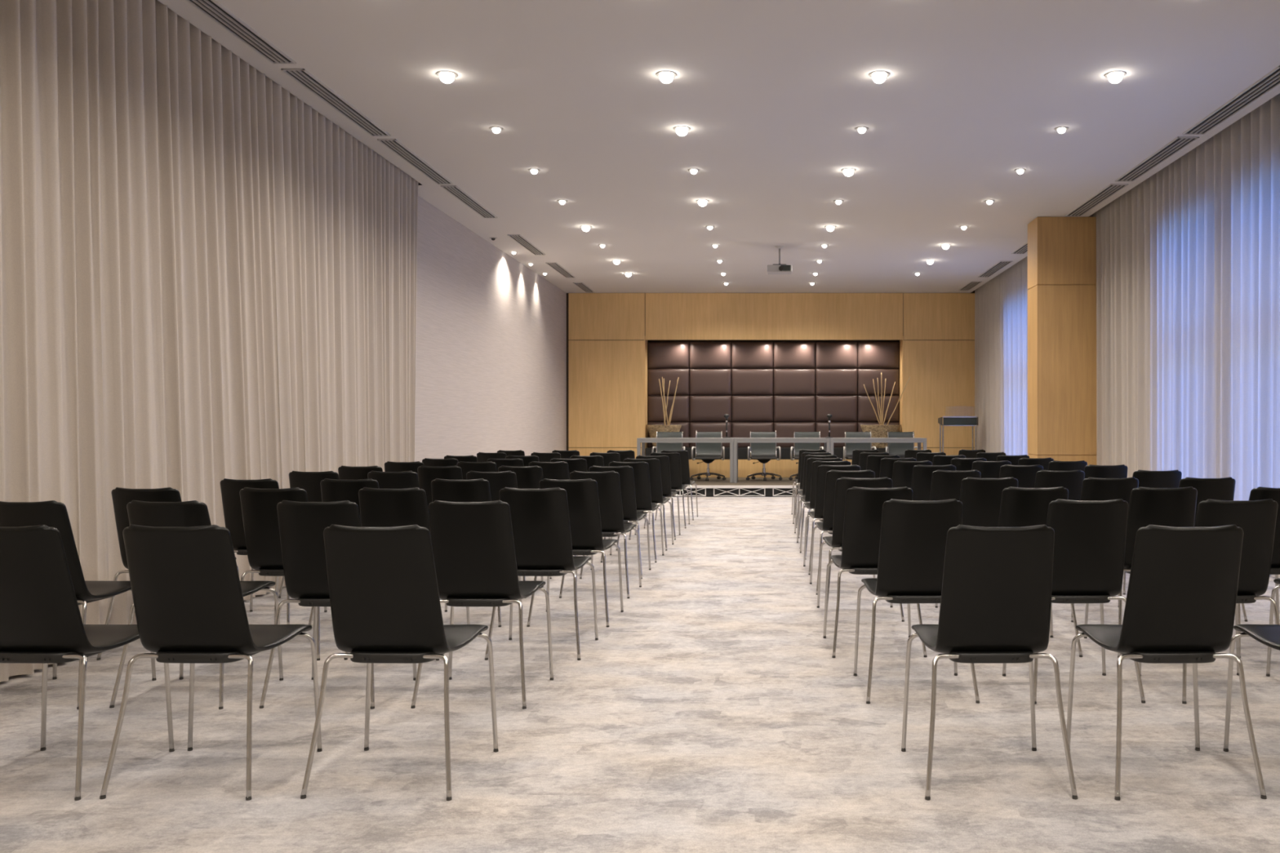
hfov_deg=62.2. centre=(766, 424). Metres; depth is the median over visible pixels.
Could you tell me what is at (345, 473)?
chair
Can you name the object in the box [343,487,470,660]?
chair
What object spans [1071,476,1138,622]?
chair
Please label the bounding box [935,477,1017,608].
chair
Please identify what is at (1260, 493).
chair
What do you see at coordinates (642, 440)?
conference table
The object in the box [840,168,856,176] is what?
recessed light
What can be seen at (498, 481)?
chair
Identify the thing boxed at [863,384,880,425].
branch
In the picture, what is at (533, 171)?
recessed light
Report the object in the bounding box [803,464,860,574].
chair
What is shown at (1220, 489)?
chair
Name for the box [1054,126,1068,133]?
recessed light
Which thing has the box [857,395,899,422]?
cushion
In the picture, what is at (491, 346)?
wall
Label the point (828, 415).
table microphone
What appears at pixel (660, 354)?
cushion
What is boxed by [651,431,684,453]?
office chair
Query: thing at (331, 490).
chair
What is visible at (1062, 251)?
wooden column
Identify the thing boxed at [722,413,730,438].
table microphone
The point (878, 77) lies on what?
recessed light
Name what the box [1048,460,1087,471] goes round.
chair
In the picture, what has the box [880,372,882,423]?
branch
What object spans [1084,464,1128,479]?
chair
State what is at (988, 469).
chair
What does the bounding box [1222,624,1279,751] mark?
chair
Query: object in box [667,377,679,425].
branch
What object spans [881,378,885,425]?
branch
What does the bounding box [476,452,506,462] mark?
chair
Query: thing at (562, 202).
recessed light
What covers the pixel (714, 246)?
recessed light
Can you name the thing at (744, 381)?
cushion
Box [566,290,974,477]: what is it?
wall
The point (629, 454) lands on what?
chair
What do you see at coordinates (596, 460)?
chair
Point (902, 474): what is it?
chair
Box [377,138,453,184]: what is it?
ceiling vent
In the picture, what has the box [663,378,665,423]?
branch
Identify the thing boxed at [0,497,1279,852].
floor
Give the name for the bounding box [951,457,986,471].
chair
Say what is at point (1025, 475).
chair
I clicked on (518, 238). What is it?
ceiling vent
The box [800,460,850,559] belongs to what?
chair
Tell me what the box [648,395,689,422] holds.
cushion
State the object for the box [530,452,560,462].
chair
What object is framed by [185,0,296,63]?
ceiling vent
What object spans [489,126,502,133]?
recessed light
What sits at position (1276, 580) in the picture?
chair
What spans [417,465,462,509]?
chair
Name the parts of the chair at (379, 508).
backrest, leg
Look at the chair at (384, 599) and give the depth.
3.28 m
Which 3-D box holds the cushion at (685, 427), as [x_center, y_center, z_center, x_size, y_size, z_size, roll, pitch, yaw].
[-1.833,0.200,19.602,0.777,0.490,0.095,0,0,0]
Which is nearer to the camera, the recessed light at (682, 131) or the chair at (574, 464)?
the recessed light at (682, 131)
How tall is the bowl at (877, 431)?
0.424 m
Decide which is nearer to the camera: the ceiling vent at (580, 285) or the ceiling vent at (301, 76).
the ceiling vent at (301, 76)
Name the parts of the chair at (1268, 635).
leg, seat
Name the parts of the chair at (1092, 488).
backrest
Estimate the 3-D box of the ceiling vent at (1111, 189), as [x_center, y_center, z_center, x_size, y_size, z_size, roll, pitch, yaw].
[3.530,-2.404,11.300,0.180,0.013,1.600,0,0,0]
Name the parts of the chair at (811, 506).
leg, seat, leg, backrest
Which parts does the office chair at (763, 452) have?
armrest, rail, backrest, seat, rail, armrest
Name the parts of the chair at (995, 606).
leg, leg, seat, backrest, leg, leg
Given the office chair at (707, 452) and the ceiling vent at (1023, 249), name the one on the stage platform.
the office chair at (707, 452)
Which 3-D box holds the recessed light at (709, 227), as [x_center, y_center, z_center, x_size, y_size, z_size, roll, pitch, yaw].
[-0.690,-2.390,12.770,0.109,0.040,0.109,0,0,0]
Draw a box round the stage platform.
[673,477,801,497]
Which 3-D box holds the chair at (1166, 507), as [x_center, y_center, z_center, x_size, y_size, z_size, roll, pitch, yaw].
[1.964,0.732,5.437,0.481,0.848,0.544,0,0,-2]
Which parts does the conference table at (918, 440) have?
leg, leg, leg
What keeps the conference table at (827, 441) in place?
on the stage platform
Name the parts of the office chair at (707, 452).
armrest, rail, seat, backrest, rail, armrest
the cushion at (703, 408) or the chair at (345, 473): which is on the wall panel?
the cushion at (703, 408)
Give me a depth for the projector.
14.10 m
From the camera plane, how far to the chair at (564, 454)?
12.64 m
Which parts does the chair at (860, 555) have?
leg, seat, leg, backrest, leg, leg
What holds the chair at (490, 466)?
on the floor
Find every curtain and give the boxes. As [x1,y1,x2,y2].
[0,0,418,682]
[974,256,1028,455]
[1088,93,1279,578]
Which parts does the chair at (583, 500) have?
leg, leg, backrest, leg, seat, leg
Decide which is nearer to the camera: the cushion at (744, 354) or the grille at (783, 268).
the grille at (783, 268)
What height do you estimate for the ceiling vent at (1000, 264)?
0.013 m
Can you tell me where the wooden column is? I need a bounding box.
[1027,217,1096,465]
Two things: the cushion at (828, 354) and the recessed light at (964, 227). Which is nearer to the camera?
the recessed light at (964, 227)
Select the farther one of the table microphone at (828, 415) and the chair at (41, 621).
the table microphone at (828, 415)
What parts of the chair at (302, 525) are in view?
leg, leg, backrest, leg, leg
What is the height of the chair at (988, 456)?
0.848 m
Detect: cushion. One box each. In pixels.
[648,342,689,368]
[648,368,689,395]
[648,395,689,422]
[648,422,689,447]
[689,342,731,368]
[689,368,731,395]
[689,395,731,422]
[689,422,731,447]
[732,342,773,368]
[732,368,773,395]
[732,395,773,422]
[732,422,773,447]
[773,342,815,368]
[773,368,815,395]
[773,395,815,422]
[773,422,815,447]
[815,342,857,368]
[815,368,857,395]
[815,395,857,422]
[815,422,857,447]
[857,342,899,368]
[857,368,899,395]
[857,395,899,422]
[857,422,899,431]
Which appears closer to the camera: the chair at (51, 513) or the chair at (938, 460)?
the chair at (51, 513)
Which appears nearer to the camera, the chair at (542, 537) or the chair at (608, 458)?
the chair at (542, 537)
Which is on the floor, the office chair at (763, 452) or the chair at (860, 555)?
the chair at (860, 555)
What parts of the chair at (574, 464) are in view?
backrest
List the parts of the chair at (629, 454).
backrest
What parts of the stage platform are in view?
truss frame, truss frame, edge rail, truss frame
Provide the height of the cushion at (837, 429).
0.490 m
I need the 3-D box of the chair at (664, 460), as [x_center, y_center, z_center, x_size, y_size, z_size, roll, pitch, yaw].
[-1.143,0.732,10.743,0.481,0.848,0.544,0,0,0]
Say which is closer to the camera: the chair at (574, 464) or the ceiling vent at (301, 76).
the ceiling vent at (301, 76)
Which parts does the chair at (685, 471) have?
backrest, leg, leg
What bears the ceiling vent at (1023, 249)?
in the ceiling
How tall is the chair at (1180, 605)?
0.848 m
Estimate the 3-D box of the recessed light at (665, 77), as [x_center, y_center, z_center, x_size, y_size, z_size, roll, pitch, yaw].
[-0.690,-2.380,7.220,0.141,0.060,0.141,0,0,0]
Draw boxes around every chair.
[0,500,156,709]
[0,524,174,800]
[96,487,239,660]
[99,524,322,800]
[109,500,283,709]
[219,478,327,624]
[239,487,319,660]
[259,500,417,709]
[278,471,339,598]
[300,524,498,800]
[308,478,379,625]
[337,465,382,479]
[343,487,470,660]
[367,471,419,488]
[384,461,424,474]
[410,500,553,709]
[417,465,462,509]
[422,457,457,466]
[431,478,521,626]
[444,455,477,462]
[457,461,497,479]
[466,471,543,598]
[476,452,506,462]
[484,487,598,660]
[487,457,524,471]
[497,449,524,456]
[497,465,551,578]
[505,455,538,466]
[526,478,623,627]
[528,461,588,556]
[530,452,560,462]
[550,457,603,539]
[551,449,579,458]
[559,471,641,598]
[570,455,609,538]
[579,465,650,578]
[589,452,620,466]
[600,461,663,562]
[606,449,645,516]
[616,457,673,551]
[628,455,680,539]
[644,452,689,528]
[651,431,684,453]
[654,449,697,519]
[689,431,726,480]
[746,431,782,480]
[788,431,823,479]
[791,448,826,517]
[792,452,831,528]
[794,454,837,537]
[796,457,842,542]
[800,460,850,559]
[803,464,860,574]
[809,470,875,595]
[817,477,904,622]
[822,486,927,657]
[843,431,876,460]
[851,448,879,465]
[853,498,979,704]
[858,452,889,471]
[866,454,899,478]
[879,457,916,479]
[885,431,917,457]
[892,460,932,488]
[901,524,1077,800]
[904,448,931,458]
[911,464,955,500]
[915,452,946,463]
[929,470,981,500]
[932,454,965,465]
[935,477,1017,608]
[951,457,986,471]
[958,448,985,457]
[971,460,1011,478]
[976,452,1005,461]
[996,454,1029,465]
[998,486,1082,657]
[999,464,1043,488]
[1002,498,1145,704]
[1017,457,1053,470]
[1034,470,1084,500]
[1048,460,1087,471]
[1066,524,1266,800]
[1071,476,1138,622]
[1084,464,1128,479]
[1084,486,1197,657]
[1123,470,1182,595]
[1137,498,1279,704]
[1178,476,1247,622]
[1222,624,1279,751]
[1238,486,1279,657]
[1266,578,1279,676]
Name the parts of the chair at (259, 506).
leg, backrest, leg, leg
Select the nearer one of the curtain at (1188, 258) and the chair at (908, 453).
the curtain at (1188, 258)
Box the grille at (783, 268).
[780,265,790,271]
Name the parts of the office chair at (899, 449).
rail, seat, backrest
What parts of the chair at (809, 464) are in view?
leg, leg, backrest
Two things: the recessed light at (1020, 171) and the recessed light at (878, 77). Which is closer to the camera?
the recessed light at (878, 77)
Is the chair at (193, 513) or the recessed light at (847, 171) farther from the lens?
the recessed light at (847, 171)
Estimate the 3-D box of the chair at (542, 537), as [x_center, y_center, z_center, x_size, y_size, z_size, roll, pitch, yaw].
[-1.145,0.732,5.381,0.481,0.848,0.544,0,0,1]
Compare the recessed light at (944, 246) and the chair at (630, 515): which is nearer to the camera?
the chair at (630, 515)
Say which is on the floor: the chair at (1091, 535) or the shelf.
the chair at (1091, 535)
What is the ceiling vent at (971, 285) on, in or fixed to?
in the ceiling
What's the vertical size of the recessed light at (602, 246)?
0.040 m
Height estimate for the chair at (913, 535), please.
0.848 m
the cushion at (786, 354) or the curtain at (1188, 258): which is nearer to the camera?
the curtain at (1188, 258)
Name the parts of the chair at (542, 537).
leg, leg, backrest, leg, seat, leg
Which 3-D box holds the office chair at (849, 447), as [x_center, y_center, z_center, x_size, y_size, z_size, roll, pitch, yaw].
[1.625,0.542,18.341,0.637,0.855,0.655,0,0,0]
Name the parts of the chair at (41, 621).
leg, backrest, leg, seat, leg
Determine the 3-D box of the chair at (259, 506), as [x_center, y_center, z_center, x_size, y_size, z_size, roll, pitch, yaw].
[-2.414,0.732,5.381,0.481,0.848,0.544,0,0,2]
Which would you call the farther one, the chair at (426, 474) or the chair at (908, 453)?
the chair at (908, 453)
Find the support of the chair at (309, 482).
on the floor
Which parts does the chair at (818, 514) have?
leg, seat, leg, backrest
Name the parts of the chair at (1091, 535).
leg, leg, backrest, leg, leg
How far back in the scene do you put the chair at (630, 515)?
7.89 m
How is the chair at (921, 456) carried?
on the floor
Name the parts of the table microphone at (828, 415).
stem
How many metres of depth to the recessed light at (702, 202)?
11.26 m
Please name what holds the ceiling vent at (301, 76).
in the ceiling
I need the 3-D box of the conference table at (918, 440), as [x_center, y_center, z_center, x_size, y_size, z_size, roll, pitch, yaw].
[1.860,0.599,17.800,1.604,0.742,0.700,0,0,0]
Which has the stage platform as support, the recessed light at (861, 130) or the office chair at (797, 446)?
the office chair at (797, 446)
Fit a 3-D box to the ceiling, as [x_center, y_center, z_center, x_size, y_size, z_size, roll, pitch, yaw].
[0.075,-2.630,8.650,8.250,0.440,22.700,0,0,0]
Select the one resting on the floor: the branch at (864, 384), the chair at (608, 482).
the chair at (608, 482)
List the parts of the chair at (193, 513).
leg, backrest, leg, leg, seat, leg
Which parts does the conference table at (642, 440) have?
leg, leg, leg, leg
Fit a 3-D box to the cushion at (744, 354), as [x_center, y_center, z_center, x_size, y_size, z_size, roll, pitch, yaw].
[-0.263,-1.296,19.602,0.777,0.490,0.095,0,0,0]
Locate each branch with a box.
[658,378,666,425]
[662,377,668,425]
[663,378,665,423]
[663,380,670,425]
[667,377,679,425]
[668,380,677,425]
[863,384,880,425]
[872,378,881,425]
[876,377,881,423]
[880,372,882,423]
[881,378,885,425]
[882,382,895,425]
[886,377,910,425]
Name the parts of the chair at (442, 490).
backrest, leg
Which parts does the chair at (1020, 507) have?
backrest, leg, leg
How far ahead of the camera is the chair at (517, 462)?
9.59 m
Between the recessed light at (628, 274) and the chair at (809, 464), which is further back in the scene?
the recessed light at (628, 274)
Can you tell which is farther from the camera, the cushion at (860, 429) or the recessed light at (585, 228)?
the cushion at (860, 429)
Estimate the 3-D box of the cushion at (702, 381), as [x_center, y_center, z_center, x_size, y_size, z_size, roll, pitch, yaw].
[-1.048,-0.797,19.602,0.777,0.490,0.095,0,0,0]
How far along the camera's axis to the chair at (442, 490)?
5.97 m
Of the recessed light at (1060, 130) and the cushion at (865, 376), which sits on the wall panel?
the cushion at (865, 376)
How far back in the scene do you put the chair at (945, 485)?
7.12 m
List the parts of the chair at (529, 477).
backrest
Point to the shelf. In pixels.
(742, 451)
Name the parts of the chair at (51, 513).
backrest, leg, leg, seat, leg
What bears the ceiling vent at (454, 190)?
in the ceiling
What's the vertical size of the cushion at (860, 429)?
0.490 m
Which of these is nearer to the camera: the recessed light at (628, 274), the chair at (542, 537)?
the chair at (542, 537)
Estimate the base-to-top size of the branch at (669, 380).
0.873 m
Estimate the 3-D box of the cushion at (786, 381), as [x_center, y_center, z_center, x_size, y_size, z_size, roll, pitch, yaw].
[0.522,-0.797,19.602,0.777,0.490,0.095,0,0,0]
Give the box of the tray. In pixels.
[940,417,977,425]
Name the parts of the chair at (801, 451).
leg, leg, backrest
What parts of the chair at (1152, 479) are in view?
leg, backrest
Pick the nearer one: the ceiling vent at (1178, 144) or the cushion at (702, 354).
the ceiling vent at (1178, 144)
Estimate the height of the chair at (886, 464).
0.848 m
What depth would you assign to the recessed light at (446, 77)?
7.19 m
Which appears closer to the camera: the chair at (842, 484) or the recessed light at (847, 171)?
the chair at (842, 484)
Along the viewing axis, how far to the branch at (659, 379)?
19.29 m
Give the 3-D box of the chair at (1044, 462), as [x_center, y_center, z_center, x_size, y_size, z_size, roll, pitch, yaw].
[2.503,0.732,10.009,0.481,0.848,0.544,0,0,-2]
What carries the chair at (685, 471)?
on the floor
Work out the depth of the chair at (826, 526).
7.15 m
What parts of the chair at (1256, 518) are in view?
leg, leg, backrest, leg, leg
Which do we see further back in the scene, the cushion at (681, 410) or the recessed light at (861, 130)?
the cushion at (681, 410)
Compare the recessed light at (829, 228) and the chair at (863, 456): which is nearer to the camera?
the chair at (863, 456)
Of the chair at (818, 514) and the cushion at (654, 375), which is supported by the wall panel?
the cushion at (654, 375)
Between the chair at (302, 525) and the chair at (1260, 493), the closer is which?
the chair at (302, 525)
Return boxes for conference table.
[636,437,734,482]
[733,437,830,482]
[830,437,926,454]
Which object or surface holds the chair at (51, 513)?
on the floor
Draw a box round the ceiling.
[157,0,1279,293]
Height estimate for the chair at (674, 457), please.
0.848 m
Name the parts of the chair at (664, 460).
backrest, leg, leg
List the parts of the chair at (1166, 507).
leg, leg, backrest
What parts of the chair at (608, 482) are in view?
leg, backrest, leg, seat, leg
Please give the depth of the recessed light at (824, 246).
14.04 m
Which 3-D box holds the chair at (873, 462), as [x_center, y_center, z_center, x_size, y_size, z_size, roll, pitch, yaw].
[1.189,0.732,10.908,0.481,0.848,0.544,0,0,0]
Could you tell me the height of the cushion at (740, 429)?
0.490 m
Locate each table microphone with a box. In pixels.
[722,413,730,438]
[825,413,833,438]
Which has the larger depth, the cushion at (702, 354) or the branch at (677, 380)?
the cushion at (702, 354)
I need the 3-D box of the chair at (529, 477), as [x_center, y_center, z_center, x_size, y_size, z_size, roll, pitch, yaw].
[-1.842,0.732,8.090,0.481,0.848,0.544,0,0,1]
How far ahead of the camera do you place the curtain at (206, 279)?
6.04 m
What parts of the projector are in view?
ceiling plate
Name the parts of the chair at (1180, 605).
leg, leg, seat, backrest, leg, leg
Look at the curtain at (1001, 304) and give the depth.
16.95 m
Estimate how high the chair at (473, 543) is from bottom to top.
0.848 m
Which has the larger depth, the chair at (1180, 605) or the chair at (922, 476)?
the chair at (922, 476)
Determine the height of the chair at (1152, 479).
0.848 m
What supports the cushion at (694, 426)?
on the wall panel
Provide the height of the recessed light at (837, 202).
0.040 m
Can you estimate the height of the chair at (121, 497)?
0.848 m
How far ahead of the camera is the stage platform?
16.75 m
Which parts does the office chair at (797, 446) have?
armrest, rail, seat, backrest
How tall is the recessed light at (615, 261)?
0.060 m
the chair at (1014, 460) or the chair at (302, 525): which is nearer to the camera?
the chair at (302, 525)
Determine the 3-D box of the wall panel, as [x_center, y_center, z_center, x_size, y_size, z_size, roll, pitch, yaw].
[0.130,-0.455,19.622,4.710,2.180,0.135,0,0,0]
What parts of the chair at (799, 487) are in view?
leg, leg, backrest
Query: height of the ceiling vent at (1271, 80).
0.013 m
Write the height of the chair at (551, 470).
0.848 m
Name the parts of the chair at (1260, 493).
leg, backrest, leg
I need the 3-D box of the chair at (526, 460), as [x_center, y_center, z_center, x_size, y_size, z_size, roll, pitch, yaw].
[-2.447,0.732,10.743,0.481,0.848,0.544,0,0,1]
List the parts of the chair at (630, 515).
leg, backrest, leg, seat, leg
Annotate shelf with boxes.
[645,447,885,458]
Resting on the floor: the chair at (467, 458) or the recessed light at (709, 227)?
the chair at (467, 458)
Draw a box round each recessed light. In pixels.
[435,71,457,83]
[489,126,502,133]
[528,168,540,173]
[557,200,567,204]
[580,225,591,231]
[598,244,606,248]
[612,259,621,264]
[623,272,632,276]
[656,71,676,83]
[673,125,690,136]
[688,168,699,173]
[696,199,709,206]
[705,225,714,230]
[711,244,719,248]
[820,244,828,248]
[824,225,835,231]
[833,200,843,204]
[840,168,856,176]
[855,126,868,133]
[869,71,889,83]
[925,259,934,264]
[940,244,951,248]
[959,225,968,230]
[984,200,994,204]
[1014,168,1026,173]
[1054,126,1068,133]
[1104,71,1126,83]
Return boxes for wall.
[414,195,566,462]
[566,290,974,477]
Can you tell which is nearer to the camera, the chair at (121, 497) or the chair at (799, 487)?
the chair at (121, 497)
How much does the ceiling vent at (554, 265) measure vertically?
0.013 m
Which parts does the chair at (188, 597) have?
leg, backrest, leg, leg, seat, leg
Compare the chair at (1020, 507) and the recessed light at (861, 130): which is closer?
the chair at (1020, 507)
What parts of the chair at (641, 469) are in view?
backrest, leg, seat, leg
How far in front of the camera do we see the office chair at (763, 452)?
18.57 m
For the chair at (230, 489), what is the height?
0.848 m
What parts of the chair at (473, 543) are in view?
leg, leg, backrest, seat, leg, leg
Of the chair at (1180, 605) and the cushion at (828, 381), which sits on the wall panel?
the cushion at (828, 381)
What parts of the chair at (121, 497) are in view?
leg, backrest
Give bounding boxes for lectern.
[937,416,977,452]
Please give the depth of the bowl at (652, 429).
19.19 m
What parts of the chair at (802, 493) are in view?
leg, leg, backrest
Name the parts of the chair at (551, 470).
backrest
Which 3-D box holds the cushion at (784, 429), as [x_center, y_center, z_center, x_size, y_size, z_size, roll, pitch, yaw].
[0.522,0.200,19.602,0.777,0.490,0.095,0,0,0]
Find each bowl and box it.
[646,424,681,446]
[860,424,901,448]
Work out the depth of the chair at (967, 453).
12.98 m
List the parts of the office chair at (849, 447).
armrest, rail, seat, backrest, rail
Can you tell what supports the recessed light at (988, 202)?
in the ceiling
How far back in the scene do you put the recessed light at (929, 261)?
15.37 m
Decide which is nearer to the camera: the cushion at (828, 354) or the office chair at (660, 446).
the office chair at (660, 446)
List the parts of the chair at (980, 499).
backrest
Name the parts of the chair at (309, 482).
leg, backrest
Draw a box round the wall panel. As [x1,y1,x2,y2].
[648,342,899,447]
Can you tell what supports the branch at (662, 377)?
in the bowl at (652, 429)
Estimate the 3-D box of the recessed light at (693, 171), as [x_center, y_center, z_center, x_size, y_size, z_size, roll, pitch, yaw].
[-0.690,-2.390,9.930,0.109,0.040,0.109,0,0,0]
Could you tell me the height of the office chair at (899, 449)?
0.855 m
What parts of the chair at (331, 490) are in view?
leg, backrest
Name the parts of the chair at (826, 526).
leg, seat, leg, backrest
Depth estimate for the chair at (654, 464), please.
9.65 m
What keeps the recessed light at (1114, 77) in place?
in the ceiling
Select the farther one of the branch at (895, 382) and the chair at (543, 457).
the branch at (895, 382)
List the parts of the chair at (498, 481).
backrest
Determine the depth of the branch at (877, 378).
19.31 m
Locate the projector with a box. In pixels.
[767,245,792,274]
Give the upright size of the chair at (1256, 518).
0.848 m
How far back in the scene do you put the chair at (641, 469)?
8.82 m
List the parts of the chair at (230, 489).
backrest, leg, leg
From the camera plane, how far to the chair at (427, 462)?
9.59 m
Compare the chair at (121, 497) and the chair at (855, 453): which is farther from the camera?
the chair at (855, 453)
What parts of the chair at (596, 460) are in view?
backrest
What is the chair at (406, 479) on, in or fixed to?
on the floor
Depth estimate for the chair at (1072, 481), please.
7.11 m
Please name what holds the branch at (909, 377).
on the bowl at (877, 431)
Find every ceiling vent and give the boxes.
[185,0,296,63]
[280,68,390,136]
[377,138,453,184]
[440,185,497,217]
[507,234,545,254]
[545,262,575,277]
[573,282,594,292]
[958,281,982,290]
[977,261,1012,277]
[1011,241,1027,253]
[1065,183,1128,216]
[1115,136,1199,182]
[1182,65,1279,134]
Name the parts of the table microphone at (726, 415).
stem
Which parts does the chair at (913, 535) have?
leg, seat, leg, backrest, leg, leg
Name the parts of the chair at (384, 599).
leg, leg, backrest, seat, leg, leg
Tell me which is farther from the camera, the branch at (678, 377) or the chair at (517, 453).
the branch at (678, 377)
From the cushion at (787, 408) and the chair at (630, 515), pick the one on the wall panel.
the cushion at (787, 408)
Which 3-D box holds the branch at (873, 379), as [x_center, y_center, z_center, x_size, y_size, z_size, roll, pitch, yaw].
[2.036,-0.387,19.305,0.188,0.898,0.022,0,0,-23]
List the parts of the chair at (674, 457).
backrest, leg, leg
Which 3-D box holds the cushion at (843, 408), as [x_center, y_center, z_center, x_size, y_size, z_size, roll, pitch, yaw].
[1.308,-0.299,19.602,0.777,0.490,0.095,0,0,0]
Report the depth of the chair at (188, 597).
3.28 m
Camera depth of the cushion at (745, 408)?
19.56 m
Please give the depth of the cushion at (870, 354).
19.56 m
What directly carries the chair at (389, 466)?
on the floor
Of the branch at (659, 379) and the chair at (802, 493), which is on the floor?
the chair at (802, 493)
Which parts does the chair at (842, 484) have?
leg, seat, leg, backrest, leg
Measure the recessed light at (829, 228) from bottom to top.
0.060 m
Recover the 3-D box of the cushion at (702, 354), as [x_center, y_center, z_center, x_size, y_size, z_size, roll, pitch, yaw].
[-1.048,-1.296,19.602,0.777,0.490,0.095,0,0,0]
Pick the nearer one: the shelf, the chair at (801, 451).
the chair at (801, 451)
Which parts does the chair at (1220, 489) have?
backrest, leg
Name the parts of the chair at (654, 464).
backrest, leg, seat, leg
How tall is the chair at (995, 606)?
0.848 m
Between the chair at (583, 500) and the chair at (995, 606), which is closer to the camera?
the chair at (995, 606)

